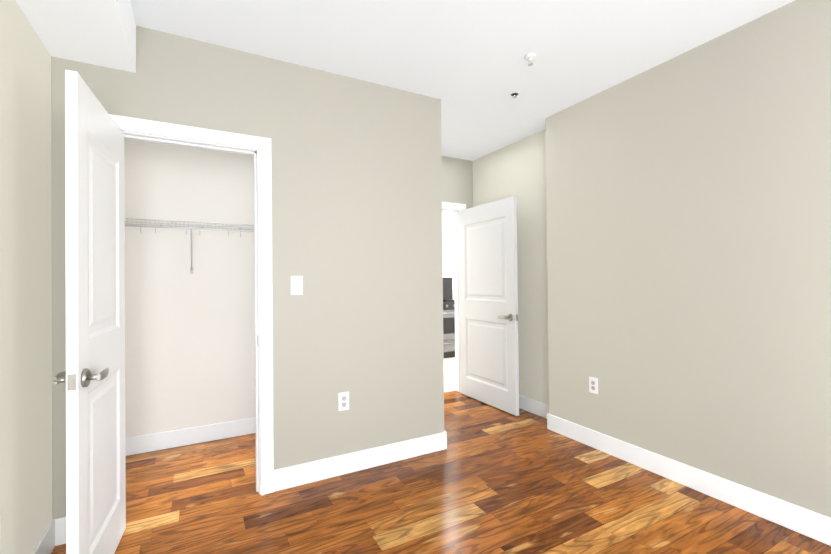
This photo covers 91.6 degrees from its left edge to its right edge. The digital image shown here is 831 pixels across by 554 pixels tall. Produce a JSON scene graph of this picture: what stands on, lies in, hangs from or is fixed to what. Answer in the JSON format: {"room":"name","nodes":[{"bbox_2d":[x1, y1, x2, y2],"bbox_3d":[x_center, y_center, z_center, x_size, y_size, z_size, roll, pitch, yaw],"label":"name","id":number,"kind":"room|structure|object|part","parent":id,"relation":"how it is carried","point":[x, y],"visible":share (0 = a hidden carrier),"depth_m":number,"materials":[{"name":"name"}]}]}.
{"room":"empty bedroom","nodes":[
{"label":"empty bedroom","id":0,"kind":"room"},
{"bbox_2d":[0,0,51,553],"bbox_3d":[-0.941,-0.040,0.316,0.120,2.640,6.285,0,-1,-29],"label":"wall","id":1,"kind":"structure","parent":0,"point":[25,309],"depth_m":1.66,"materials":[{"name":"paint"}]},
{"bbox_2d":[32,520,54,553],"bbox_3d":[-0.586,1.206,-0.183,0.014,0.130,4.861,0,-1,-29],"label":"baseboard","id":2,"kind":"structure","parent":1,"relation":"attached to","point":[46,544],"depth_m":1.86,"materials":[{"name":"white wood"}]},
{"bbox_2d":[16,0,135,72],"bbox_3d":[-0.470,-1.242,-0.076,0.345,0.255,4.875,0,-1,-29],"label":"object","id":3,"kind":"structure","parent":0,"point":[102,33],"depth_m":1.79,"materials":[{"name":"paint"}]},
{"bbox_2d":[124,139,254,437],"bbox_3d":[-1.401,-0.006,3.521,2.140,2.640,0.215,0,-1,-29],"label":"wall","id":4,"kind":"structure","parent":0,"point":[189,350],"depth_m":3.18,"materials":[{"name":"paint"}]},
{"bbox_2d":[125,218,253,273],"bbox_3d":[-1.278,-0.221,3.292,2.140,0.382,0.312,0,-1,-29],"label":"wire closet shelf","id":5,"kind":"object","parent":4,"relation":"attached to","point":[199,228],"visible":0.31,"depth_m":3.01,"materials":[{"name":"grey metal"}]},
{"bbox_2d":[125,417,255,455],"bbox_3d":[-1.333,1.247,3.409,2.132,0.130,0.014,0,-1,-29],"label":"baseboard","id":6,"kind":"structure","parent":4,"relation":"attached to","point":[169,439],"depth_m":3.16,"materials":[{"name":"white wood"}]},
{"bbox_2d":[51,26,443,518],"bbox_3d":[-0.812,-0.021,2.561,2.255,2.640,0.115,0,-1,-29],"label":"wall","id":7,"kind":"structure","parent":0,"point":[356,206],"depth_m":2.62,"materials":[{"name":"paint"}]},
{"bbox_2d":[52,516,65,545],"bbox_3d":[-1.679,1.238,1.996,0.180,0.130,0.014,0,-1,-29],"label":"baseboard","id":8,"kind":"structure","parent":7,"relation":"attached to","point":[60,530],"depth_m":1.96,"materials":[{"name":"white wood"}]},
{"bbox_2d":[53,70,125,553],"bbox_3d":[-1.373,0.272,1.762,0.148,2.028,0.692,0,-1,-24],"label":"closet door","id":9,"kind":"structure","parent":7,"relation":"in","point":[92,376],"depth_m":1.63,"materials":[{"name":"white wood"}]},
{"bbox_3d":[-1.273,0.379,1.539,0.148,0.070,0.206,0,-1,-24],"label":"handle","id":10,"kind":"part","parent":9,"relation":"part of","materials":[{"name":"grey metal"}]},
{"bbox_2d":[109,114,273,494],"bbox_3d":[-1.271,0.261,2.307,0.725,2.080,0.115,0,-1,-29],"label":"door frame","id":11,"kind":"structure","parent":7,"relation":"in","point":[181,142],"depth_m":2.43,"materials":[{"name":"white wood"}]},
{"bbox_2d":[291,276,302,294],"bbox_3d":[-0.743,0.053,2.527,0.072,0.117,0.010,0,-1,-29],"label":"switch plate","id":12,"kind":"object","parent":7,"relation":"attached to","point":[296,285],"visible":1,"depth_m":2.52,"materials":[{"name":"white plastic"}]},
{"bbox_2d":[338,392,348,410],"bbox_3d":[-0.472,0.819,2.663,0.072,0.117,0.010,0,-1,-29],"label":"electrical outlet","id":13,"kind":"object","parent":7,"relation":"attached to","point":[343,400],"visible":1,"depth_m":2.66,"materials":[{"name":"white plastic"}]},
{"bbox_2d":[274,432,446,491],"bbox_3d":[-0.312,1.230,2.741,1.244,0.130,0.014,0,-1,-29],"label":"baseboard","id":14,"kind":"structure","parent":7,"relation":"attached to","point":[308,472],"depth_m":2.69,"materials":[{"name":"white wood"}]},
{"bbox_2d":[51,357,830,553],"bbox_3d":[1.065,1.331,2.781,5.990,0.100,8.730,0,-1,-29],"label":"floor","id":15,"kind":"structure","parent":0,"point":[490,479],"depth_m":2.27,"materials":[{"name":"brown wood"}]},
{"bbox_2d":[443,277,454,357],"bbox_3d":[0.483,0.665,6.884,0.760,1.320,0.706,0,-1,-29],"label":"range","id":16,"kind":"object","parent":15,"relation":"on","point":[449,325],"visible":0.19,"depth_m":6.60,"materials":[{"name":"silver metal"}]},
{"bbox_2d":[442,212,453,299],"bbox_3d":[-0.372,0.014,6.920,4.540,2.640,0.120,0,-1,-29],"label":"wall","id":17,"kind":"structure","parent":0,"point":[448,241],"depth_m":7.39,"materials":[{"name":"paint"}]},
{"bbox_2d":[441,156,472,208],"bbox_3d":[0.129,-0.014,4.412,1.170,2.640,0.115,0,-1,-29],"label":"wall","id":18,"kind":"structure","parent":0,"point":[457,180],"depth_m":4.55,"materials":[{"name":"paint"}]},
{"bbox_2d":[442,202,465,391],"bbox_3d":[0.086,0.241,4.383,1.060,2.130,0.153,0,-1,-29],"label":"door frame","id":19,"kind":"structure","parent":18,"relation":"in","point":[456,263],"depth_m":4.59,"materials":[{"name":"white wood"}]},
{"bbox_2d":[458,196,518,415],"bbox_3d":[0.720,0.271,4.121,0.148,2.028,0.902,0,-1,-29],"label":"hall door","id":20,"kind":"structure","parent":18,"relation":"in","point":[488,313],"depth_m":4.04,"materials":[{"name":"white wood"}]},
{"bbox_3d":[0.888,0.378,3.815,0.148,0.070,0.206,0,-1,-29],"label":"handle","id":21,"kind":"part","parent":20,"relation":"part of","materials":[{"name":"grey metal"}]},
{"bbox_2d":[130,0,794,160],"bbox_3d":[0.601,-1.419,1.177,3.665,0.100,6.285,0,-1,-29],"label":"ceiling","id":22,"kind":"structure","parent":0,"point":[466,62],"depth_m":2.31,"materials":[{"name":"paint"}]},
{"bbox_2d":[509,91,519,97],"bbox_3d":[0.733,-1.340,2.987,0.080,0.027,0.080,0,-1,-29],"label":"sprinkler","id":23,"kind":"object","parent":22,"relation":"attached to","point":[515,94],"visible":1,"depth_m":2.98,"materials":[{"name":"white metal"}]},
{"bbox_2d":[524,53,535,65],"bbox_3d":[0.706,-1.331,2.483,0.072,0.053,0.072,0,-1,-29],"label":"sprinkler","id":24,"kind":"object","parent":22,"relation":"attached to","point":[529,56],"visible":1,"depth_m":2.47,"materials":[{"name":"white plastic"}]},
{"bbox_2d":[472,129,548,404],"bbox_3d":[1.002,-0.025,4.159,0.120,2.640,1.395,0,-1,-29],"label":"wall","id":25,"kind":"structure","parent":0,"point":[517,169],"depth_m":3.88,"materials":[{"name":"paint"}]},
{"bbox_2d":[519,395,548,418],"bbox_3d":[0.980,1.229,4.071,0.014,0.130,1.266,0,-1,-29],"label":"baseboard","id":26,"kind":"structure","parent":25,"relation":"attached to","point":[541,409],"depth_m":3.81,"materials":[{"name":"white wood"}]},
{"bbox_2d":[545,0,830,517],"bbox_3d":[2.395,-0.065,1.408,0.305,2.640,4.770,0,-1,-29],"label":"wall","id":27,"kind":"structure","parent":0,"point":[688,197],"depth_m":2.35,"materials":[{"name":"paint"}]},
{"bbox_2d":[589,377,597,393],"bbox_3d":[1.335,0.814,3.033,0.010,0.117,0.072,0,-1,-29],"label":"electrical outlet","id":28,"kind":"object","parent":27,"relation":"attached to","point":[593,384],"visible":1,"depth_m":3.03,"materials":[{"name":"white plastic"}]},
{"bbox_2d":[547,414,830,545],"bbox_3d":[2.265,1.190,1.327,0.014,0.130,4.784,0,-1,-29],"label":"baseboard","id":29,"kind":"structure","parent":27,"relation":"attached to","point":[805,522],"depth_m":2.35,"materials":[{"name":"white wood"}]}
]}

